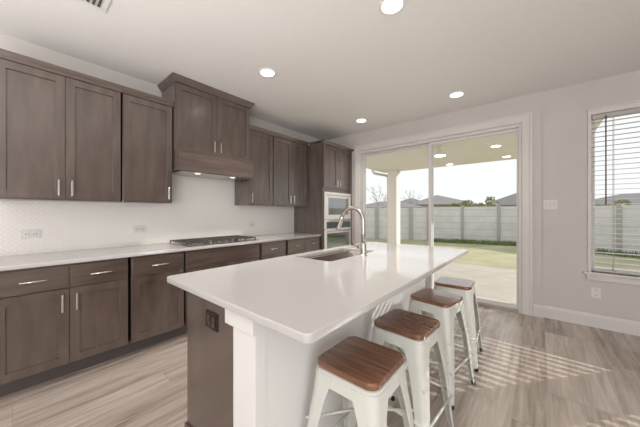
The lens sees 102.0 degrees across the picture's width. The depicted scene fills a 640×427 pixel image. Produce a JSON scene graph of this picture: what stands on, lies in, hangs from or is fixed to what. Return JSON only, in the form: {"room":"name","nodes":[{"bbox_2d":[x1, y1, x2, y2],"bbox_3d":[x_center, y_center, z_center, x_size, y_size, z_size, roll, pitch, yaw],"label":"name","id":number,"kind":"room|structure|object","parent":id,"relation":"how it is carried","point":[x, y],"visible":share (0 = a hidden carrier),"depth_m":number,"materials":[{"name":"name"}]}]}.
{"room":"kitchen","nodes":[
{"label":"kitchen","id":0,"kind":"room"},
{"bbox_2d":[0,33,319,254],"bbox_3d":[-2.518,-0.100,2.330,0.120,2.743,8.320,0,0,40],"label":"wall","id":1,"kind":"structure","parent":0,"point":[7,42],"depth_m":2.56,"materials":[{"name":"paint"}]},
{"bbox_2d":[0,48,122,202],"bbox_3d":[-2.242,-0.648,2.260,0.375,1.096,0.768,0,0,40],"label":"upper cabinet","id":2,"kind":"object","parent":1,"relation":"attached to","point":[60,127],"visible":1,"depth_m":2.12,"materials":[{"name":"brown wood"}]},
{"bbox_2d":[115,86,173,203],"bbox_3d":[-1.849,-0.648,2.726,0.375,1.096,0.449,0,0,40],"label":"upper cabinet","id":3,"kind":"object","parent":1,"relation":"attached to","point":[146,118],"visible":0.98,"depth_m":2.61,"materials":[{"name":"brown wood"}]},
{"bbox_2d":[0,175,293,255],"bbox_3d":[-1.553,-0.049,3.376,0.008,0.814,3.362,0,0,40],"label":"tile backsplash","id":4,"kind":"structure","parent":1,"relation":"attached to","point":[199,207],"depth_m":2.85,"materials":[{"name":"white tile"}]},
{"bbox_2d":[20,229,41,238],"bbox_3d":[-2.497,0.184,2.241,0.010,0.076,0.125,0,0,40],"label":"wall outlet","id":5,"kind":"object","parent":4,"relation":"attached to","point":[29,233],"visible":1,"depth_m":2.24,"materials":[{"name":"white plastic"}]},
{"bbox_2d":[24,231,29,236],"bbox_3d":[-2.510,0.184,2.222,0.003,0.056,0.034,0,0,40],"label":"socket","id":6,"kind":"object","parent":5,"relation":"attached to","point":[26,233],"depth_m":2.22,"materials":[{"name":"grey plastic"}]},
{"bbox_2d":[32,230,37,236],"bbox_3d":[-2.480,0.184,2.257,0.003,0.056,0.034,0,0,40],"label":"socket","id":7,"kind":"object","parent":5,"relation":"attached to","point":[34,232],"depth_m":2.26,"materials":[{"name":"grey plastic"}]},
{"bbox_2d":[133,225,146,232],"bbox_3d":[-1.982,0.180,2.853,0.010,0.076,0.125,0,0,40],"label":"wall outlet","id":8,"kind":"object","parent":4,"relation":"attached to","point":[139,228],"visible":1,"depth_m":2.86,"materials":[{"name":"white plastic"}]},
{"bbox_2d":[248,222,254,226],"bbox_3d":[-1.044,0.187,3.966,0.010,0.076,0.115,0,0,40],"label":"wall outlet","id":9,"kind":"object","parent":4,"relation":"attached to","point":[250,224],"visible":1,"depth_m":3.96,"materials":[{"name":"white plastic"}]},
{"bbox_2d":[157,72,254,159],"bbox_3d":[-1.379,-1.075,3.244,0.443,0.788,1.030,0,0,40],"label":"upper cabinet","id":10,"kind":"object","parent":1,"relation":"attached to","point":[205,118],"visible":0.94,"depth_m":3.03,"materials":[{"name":"brown wood"}]},
{"bbox_2d":[172,148,254,180],"bbox_3d":[-1.354,-0.559,3.224,0.491,0.240,0.946,0,0,40],"label":"range hood","id":11,"kind":"object","parent":10,"relation":"attached to","point":[185,162],"visible":0.86,"depth_m":3.02,"materials":[{"name":"brown wood"}]},
{"bbox_2d":[235,124,273,205],"bbox_3d":[-0.954,-0.648,3.788,0.375,1.096,0.429,0,0,40],"label":"upper cabinet","id":12,"kind":"object","parent":1,"relation":"attached to","point":[258,191],"visible":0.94,"depth_m":3.69,"materials":[{"name":"brown wood"}]},
{"bbox_2d":[272,132,308,206],"bbox_3d":[-0.569,-0.648,4.245,0.375,1.096,0.764,0,0,40],"label":"upper cabinet","id":13,"kind":"object","parent":1,"relation":"attached to","point":[289,153],"visible":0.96,"depth_m":4.10,"materials":[{"name":"brown wood"}]},
{"bbox_2d":[0,0,639,139],"bbox_3d":[0.173,-1.521,-0.002,7.200,0.100,8.420,0,0,40],"label":"ceiling","id":14,"kind":"structure","parent":0,"point":[336,63],"depth_m":2.32,"materials":[{"name":"paint"}]},
{"bbox_2d":[78,0,110,12],"bbox_3d":[-1.613,-1.465,1.712,0.180,0.010,0.340,0,0,40],"label":"ceiling vent","id":15,"kind":"object","parent":14,"relation":"in","point":[102,5],"visible":1,"depth_m":1.82,"materials":[{"name":"white metal"}]},
{"bbox_2d":[258,68,275,77],"bbox_3d":[-0.553,-1.467,2.723,0.188,0.008,0.188,0,0,40],"label":"recessed light","id":16,"kind":"object","parent":14,"relation":"in","point":[265,72],"visible":1,"depth_m":2.71,"materials":[{"name":"white"}]},
{"bbox_2d":[355,118,366,122],"bbox_3d":[0.660,-1.467,4.138,0.188,0.008,0.188,0,0,40],"label":"recessed light","id":17,"kind":"object","parent":14,"relation":"in","point":[361,120],"visible":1,"depth_m":4.13,"materials":[{"name":"white"}]},
{"bbox_2d":[378,0,405,15],"bbox_3d":[0.511,-1.467,1.837,0.188,0.008,0.188,0,0,40],"label":"recessed light","id":18,"kind":"object","parent":14,"relation":"in","point":[386,7],"visible":1,"depth_m":1.84,"materials":[{"name":"white"}]},
{"bbox_2d":[448,91,464,97],"bbox_3d":[1.701,-1.467,3.230,0.188,0.008,0.188,0,0,40],"label":"recessed light","id":19,"kind":"object","parent":14,"relation":"in","point":[456,94],"visible":1,"depth_m":3.22,"materials":[{"name":"white"}]},
{"bbox_2d":[0,305,639,426],"bbox_3d":[0.185,1.302,0.014,7.000,0.060,8.260,0,0,40],"label":"floor","id":20,"kind":"structure","parent":0,"point":[534,371],"depth_m":1.89,"materials":[{"name":"brown wood"}]},
{"bbox_2d":[0,257,127,396],"bbox_3d":[-2.136,0.831,2.167,0.656,0.882,0.762,0,0,40],"label":"base cabinet","id":21,"kind":"object","parent":20,"relation":"on","point":[56,321],"visible":0.98,"depth_m":1.94,"materials":[{"name":"brown wood"}]},
{"bbox_2d":[127,251,183,353],"bbox_3d":[-1.740,0.831,2.637,0.656,0.882,0.465,0,0,40],"label":"base cabinet","id":22,"kind":"object","parent":20,"relation":"on","point":[155,305],"visible":0.77,"depth_m":2.42,"materials":[{"name":"brown wood"}]},
{"bbox_2d":[181,243,259,334],"bbox_3d":[-1.292,0.831,3.172,0.652,0.882,0.929,0,0,40],"label":"base cabinet","id":23,"kind":"object","parent":20,"relation":"on","point":[202,259],"visible":0.09,"depth_m":2.88,"materials":[{"name":"brown wood"}]},
{"bbox_2d":[0,232,320,270],"bbox_3d":[-1.309,0.373,3.160,0.641,0.030,3.377,0,0,40],"label":"countertop","id":24,"kind":"structure","parent":23,"relation":"on","point":[13,262],"depth_m":2.31,"materials":[{"name":"white stone"}]},
{"bbox_2d":[168,235,258,246],"bbox_3d":[-1.265,0.337,3.158,0.510,0.041,0.910,0,0,40],"label":"gas cooktop","id":25,"kind":"object","parent":24,"relation":"in","point":[193,242],"visible":1,"depth_m":3.01,"materials":[{"name":"silver metal"}]},
{"bbox_2d":[259,240,285,259],"bbox_3d":[-0.843,0.831,3.702,0.656,0.882,0.459,0,0,40],"label":"base cabinet","id":26,"kind":"object","parent":20,"relation":"on","point":[274,249],"visible":0.19,"depth_m":3.49,"materials":[{"name":"brown wood"}]},
{"bbox_2d":[285,237,319,255],"bbox_3d":[-0.455,0.831,4.163,0.656,0.882,0.743,0,0,40],"label":"base cabinet","id":27,"kind":"object","parent":20,"relation":"on","point":[302,245],"visible":0.25,"depth_m":3.93,"materials":[{"name":"brown wood"}]},
{"bbox_2d":[184,251,431,426],"bbox_3d":[0.191,0.831,2.047,0.688,0.882,2.193,0,0,40],"label":"kitchen island","id":28,"kind":"object","parent":20,"relation":"on","point":[247,373],"visible":0.28,"depth_m":1.21,"materials":[{"name":"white wood"}]},
{"bbox_2d":[206,309,217,332],"bbox_3d":[-0.532,0.529,1.268,0.114,0.085,0.009,0,0,40],"label":"wall outlet","id":29,"kind":"object","parent":28,"relation":"attached to","point":[211,318],"visible":1,"depth_m":1.26,"materials":[{"name":"black plastic"}]},
{"bbox_2d":[207,313,209,325],"bbox_3d":[-0.551,0.529,1.281,0.036,0.055,0.003,0,0,40],"label":"socket","id":30,"kind":"object","parent":29,"relation":"attached to","point":[208,314],"depth_m":1.28,"materials":[{"name":"brown"}]},
{"bbox_2d":[211,316,214,328],"bbox_3d":[-0.516,0.529,1.251,0.036,0.055,0.003,0,0,40],"label":"socket","id":31,"kind":"object","parent":29,"relation":"attached to","point":[212,317],"depth_m":1.25,"materials":[{"name":"brown"}]},
{"bbox_2d":[167,242,468,343],"bbox_3d":[0.285,0.373,1.975,1.089,0.030,2.283,0,0,40],"label":"countertop","id":32,"kind":"structure","parent":28,"relation":"on","point":[298,297],"depth_m":1.30,"materials":[{"name":"white stone"}]},
{"bbox_2d":[307,250,359,257],"bbox_3d":[0.162,0.495,2.276,0.384,0.210,0.734,0,0,40],"label":"sink","id":33,"kind":"object","parent":32,"relation":"in","point":[351,253],"visible":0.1,"depth_m":2.57,"materials":[{"name":"silver metal"}]},
{"bbox_2d":[336,206,366,255],"bbox_3d":[0.265,0.152,2.228,0.308,0.412,0.060,0,0,40],"label":"kitchen faucet","id":34,"kind":"object","parent":32,"relation":"on","point":[362,246],"visible":1,"depth_m":2.15,"materials":[{"name":"silver metal"}]},
{"bbox_2d":[360,243,366,255],"bbox_3d":[0.360,0.306,2.148,0.060,0.104,0.060,0,0,40],"label":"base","id":35,"kind":"object","parent":34,"relation":"attached to","point":[363,245],"depth_m":2.13,"materials":[{"name":"silver metal"}]},
{"bbox_2d":[294,139,353,249],"bbox_3d":[0.076,0.046,4.754,0.723,2.452,0.899,0,0,40],"label":"tall cabinet","id":36,"kind":"object","parent":20,"relation":"on","point":[329,164],"visible":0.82,"depth_m":4.41,"materials":[{"name":"brown wood"}]},
{"bbox_2d":[324,192,351,248],"bbox_3d":[0.107,0.184,4.721,0.656,1.055,0.765,0,0,40],"label":"wall oven","id":37,"kind":"object","parent":36,"relation":"in","point":[334,203],"visible":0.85,"depth_m":4.46,"materials":[{"name":"silver metal"}]},
{"bbox_2d":[306,336,413,426],"bbox_3d":[0.177,0.947,1.122,0.410,0.650,0.409,0,0,40],"label":"bar stool","id":38,"kind":"object","parent":20,"relation":"on","point":[366,373],"visible":1,"depth_m":1.06,"materials":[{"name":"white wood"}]},
{"bbox_2d":[371,309,453,426],"bbox_3d":[0.499,0.947,1.491,0.410,0.650,0.409,0,0,44],"label":"bar stool","id":39,"kind":"object","parent":20,"relation":"on","point":[415,333],"visible":0.84,"depth_m":1.38,"materials":[{"name":"beige metal"}]},
{"bbox_2d":[402,288,475,409],"bbox_3d":[0.873,0.947,1.948,0.409,0.650,0.410,0,0,-41],"label":"bar stool","id":40,"kind":"object","parent":20,"relation":"on","point":[443,305],"visible":0.62,"depth_m":1.85,"materials":[{"name":"beige metal"}]},
{"bbox_2d":[430,276,482,371],"bbox_3d":[1.216,0.947,2.342,0.410,0.650,0.409,0,0,37],"label":"bar stool","id":41,"kind":"object","parent":20,"relation":"on","point":[465,288],"visible":0.68,"depth_m":2.19,"materials":[{"name":"beige metal"}]},
{"bbox_2d":[327,91,540,304],"bbox_3d":[1.447,-0.100,4.309,3.395,2.743,0.184,0,0,40],"label":"wall","id":42,"kind":"structure","parent":0,"point":[527,103],"depth_m":3.47,"materials":[{"name":"paint"}]},
{"bbox_2d":[355,112,532,315],"bbox_3d":[1.686,0.018,4.068,2.555,2.508,0.178,0,0,40],"label":"door","id":43,"kind":"structure","parent":42,"relation":"in","point":[523,123],"depth_m":3.44,"materials":[{"name":"white paint"}]},
{"bbox_2d":[366,119,603,172],"bbox_3d":[2.748,-1.438,5.772,4.660,0.220,3.730,0,0,40],"label":"roof","id":44,"kind":"structure","parent":42,"relation":"attached to","point":[477,150],"depth_m":6.04,"materials":[{"name":"paint"}]},
{"bbox_2d":[435,147,445,156],"bbox_3d":[2.440,-1.230,5.267,0.210,0.194,0.210,0,0,40],"label":"light","id":45,"kind":"object","parent":44,"relation":"hanging from","point":[440,153],"visible":1,"depth_m":5.21,"materials":[{"name":"silver metal"}]},
{"bbox_2d":[533,304,542,317],"bbox_3d":[2.657,1.200,3.159,0.095,0.143,0.016,0,0,40],"label":"baseboard","id":46,"kind":"structure","parent":42,"relation":"attached to","point":[537,309],"depth_m":3.15,"materials":[{"name":"white paint"}]},
{"bbox_2d":[541,70,639,321],"bbox_3d":[4.134,-0.100,2.066,3.605,2.743,0.154,0,0,40],"label":"wall","id":47,"kind":"structure","parent":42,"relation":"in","point":[564,113],"depth_m":2.99,"materials":[{"name":"paint"}]},
{"bbox_2d":[543,200,556,209],"bbox_3d":[2.764,-0.094,3.112,0.127,0.116,0.010,0,0,40],"label":"light switch","id":48,"kind":"object","parent":47,"relation":"attached to","point":[547,204],"visible":1,"depth_m":3.11,"materials":[{"name":"white plastic"}]},
{"bbox_2d":[543,305,639,335],"bbox_3d":[4.085,1.200,1.995,3.588,0.143,0.016,0,0,40],"label":"baseboard","id":49,"kind":"structure","parent":47,"relation":"attached to","point":[630,327],"depth_m":2.87,"materials":[{"name":"white paint"}]},
{"bbox_2d":[591,287,600,298],"bbox_3d":[3.054,0.889,2.868,0.075,0.115,0.009,0,0,40],"label":"wall outlet","id":50,"kind":"object","parent":47,"relation":"attached to","point":[595,292],"visible":1,"depth_m":2.87,"materials":[{"name":"white plastic"}]},
{"bbox_2d":[584,100,639,285],"bbox_3d":[3.442,-0.203,2.599,1.130,1.907,0.169,0,0,40],"label":"window","id":51,"kind":"structure","parent":47,"relation":"attached to","point":[590,275],"depth_m":2.89,"materials":[{"name":"white paint"}]},
{"bbox_2d":[591,107,639,275],"bbox_3d":[3.434,-0.215,2.589,0.994,1.741,0.075,0,0,40],"label":"window blind","id":52,"kind":"object","parent":47,"relation":"attached to","point":[605,116],"visible":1,"depth_m":2.80,"materials":[{"name":"grey plastic"}]},
{"label":"outside","id":53,"kind":"structure","parent":0,"visible":0},
{"bbox_2d":[366,239,639,269],"bbox_3d":[38.081,1.577,42.672,70.000,0.290,105.660,0,0,40],"label":"ground","id":54,"kind":"structure","parent":53,"point":[498,256],"depth_m":8.43,"materials":[{"name":"soil"}]},
{"bbox_2d":[367,184,386,207],"bbox_3d":[5.229,-0.595,24.378,1.886,4.064,2.872,0,0,40],"label":"bare tree","id":55,"kind":"object","parent":54,"relation":"on","point":[373,193],"visible":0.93,"depth_m":24.39,"materials":[{"name":"beige plant"}]},
{"bbox_2d":[388,170,399,243],"bbox_3d":[2.355,0.002,8.254,0.300,2.660,0.300,0,0,40],"label":"patio column","id":56,"kind":"structure","parent":54,"relation":"on","point":[393,175],"depth_m":8.13,"materials":[{"name":"white paint"}]},
{"bbox_2d":[371,170,387,242],"bbox_3d":[1.937,0.017,8.268,0.691,2.821,0.104,0,0,-23],"label":"downspout","id":57,"kind":"object","parent":56,"relation":"attached to","point":[373,172],"visible":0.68,"depth_m":8.37,"materials":[{"name":"silver metal"}]},
{"bbox_2d":[366,201,425,207],"bbox_3d":[7.872,0.077,30.000,7.800,2.710,5.800,0,0,15],"label":"house","id":58,"kind":"structure","parent":54,"relation":"on","point":[371,205],"depth_m":27.92,"materials":[{"name":"brick"}]},
{"bbox_2d":[366,206,428,240],"bbox_3d":[2.695,0.562,14.270,6.082,1.740,0.200,0,0,19],"label":"fence","id":59,"kind":"object","parent":54,"relation":"on","point":[414,222],"visible":0.39,"depth_m":13.62,"materials":[{"name":"grey concrete"}]},
{"bbox_2d":[400,198,419,203],"bbox_3d":[20.366,-0.923,58.001,9.800,4.710,9.800,0,0,20],"label":"house","id":60,"kind":"structure","parent":54,"relation":"on","point":[411,199],"depth_m":56.12,"materials":[{"name":"brick"}]},
{"bbox_2d":[401,191,422,204],"bbox_3d":[13.476,-1.029,38.572,3.036,4.936,2.857,0,0,40],"label":"bare tree","id":61,"kind":"object","parent":54,"relation":"on","point":[406,191],"visible":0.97,"depth_m":38.19,"materials":[{"name":"beige plant"}]},
{"bbox_2d":[411,195,477,207],"bbox_3d":[19.865,-0.773,44.001,9.800,4.410,9.800,0,0,10],"label":"house","id":62,"kind":"structure","parent":54,"relation":"on","point":[439,201],"depth_m":40.41,"materials":[{"name":"brick"}]},
{"bbox_2d":[448,202,461,206],"bbox_3d":[15.533,0.123,29.950,2.602,2.627,2.666,0,0,40],"label":"leafy bush","id":63,"kind":"object","parent":54,"relation":"on","point":[451,204],"visible":0.23,"depth_m":29.76,"materials":[{"name":"green plant"}]},
{"bbox_2d":[460,200,473,206],"bbox_3d":[21.034,-0.215,37.062,3.085,3.302,2.997,0,0,-19],"label":"leafy bush","id":64,"kind":"object","parent":54,"relation":"on","point":[465,203],"visible":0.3,"depth_m":36.63,"materials":[{"name":"green plant"}]},
{"bbox_2d":[434,263,516,303],"bbox_3d":[2.663,1.382,5.516,5.500,0.100,3.230,0,0,40],"label":"patio slab","id":65,"kind":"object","parent":54,"relation":"on","point":[500,284],"visible":0.18,"depth_m":5.23,"materials":[{"name":"concrete"}]},
{"bbox_2d":[434,205,516,241],"bbox_3d":[7.594,0.547,12.301,4.415,1.770,0.200,0,0,27],"label":"fence","id":66,"kind":"object","parent":54,"relation":"on","point":[498,222],"visible":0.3,"depth_m":12.30,"materials":[{"name":"grey concrete"}]},
{"bbox_2d":[434,238,516,245],"bbox_3d":[7.175,1.322,11.856,4.038,0.220,0.645,0,0,27],"label":"grass","id":67,"kind":"structure","parent":54,"relation":"on","point":[458,241],"depth_m":11.81,"materials":[{"name":"green plant"}]},
{"bbox_2d":[473,202,484,206],"bbox_3d":[18.440,0.101,30.040,2.019,2.672,2.041,0,0,3],"label":"leafy bush","id":68,"kind":"object","parent":54,"relation":"on","point":[478,204],"visible":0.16,"depth_m":29.86,"materials":[{"name":"green plant"}]},
{"bbox_2d":[485,196,499,206],"bbox_3d":[21.157,-0.295,32.111,2.045,3.460,2.213,0,0,-5],"label":"leafy bush","id":69,"kind":"object","parent":54,"relation":"on","point":[491,203],"visible":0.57,"depth_m":31.93,"materials":[{"name":"green plant"}]},
{"bbox_2d":[484,193,516,206],"bbox_3d":[33.711,-1.098,42.001,11.800,5.060,10.800,0,0,40],"label":"house","id":70,"kind":"structure","parent":54,"relation":"on","point":[511,200],"depth_m":40.74,"materials":[{"name":"brick"}]},
{"bbox_2d":[595,204,639,254],"bbox_3d":[10.765,0.562,7.877,0.200,1.740,6.913,0,0,-19],"label":"fence","id":71,"kind":"object","parent":54,"relation":"on","point":[622,215],"visible":0.27,"depth_m":8.93,"materials":[{"name":"grey concrete"}]},
{"bbox_2d":[595,193,639,204],"bbox_3d":[51.247,-0.848,40.002,13.800,4.560,19.800,0,0,-20],"label":"house","id":72,"kind":"structure","parent":54,"relation":"on","point":[610,199],"depth_m":41.34,"materials":[{"name":"brick"}]},
{"bbox_2d":[595,248,639,258],"bbox_3d":[10.352,1.322,7.363,0.584,0.220,6.938,0,0,-19],"label":"grass","id":73,"kind":"structure","parent":54,"relation":"on","point":[598,249],"depth_m":8.55,"materials":[{"name":"green plant"}]},
{"bbox_2d":[613,199,631,204],"bbox_3d":[34.924,-0.092,29.984,2.542,3.056,2.429,0,0,40],"label":"leafy bush","id":74,"kind":"object","parent":54,"relation":"on","point":[621,201],"visible":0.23,"depth_m":29.86,"materials":[{"name":"green plant"}]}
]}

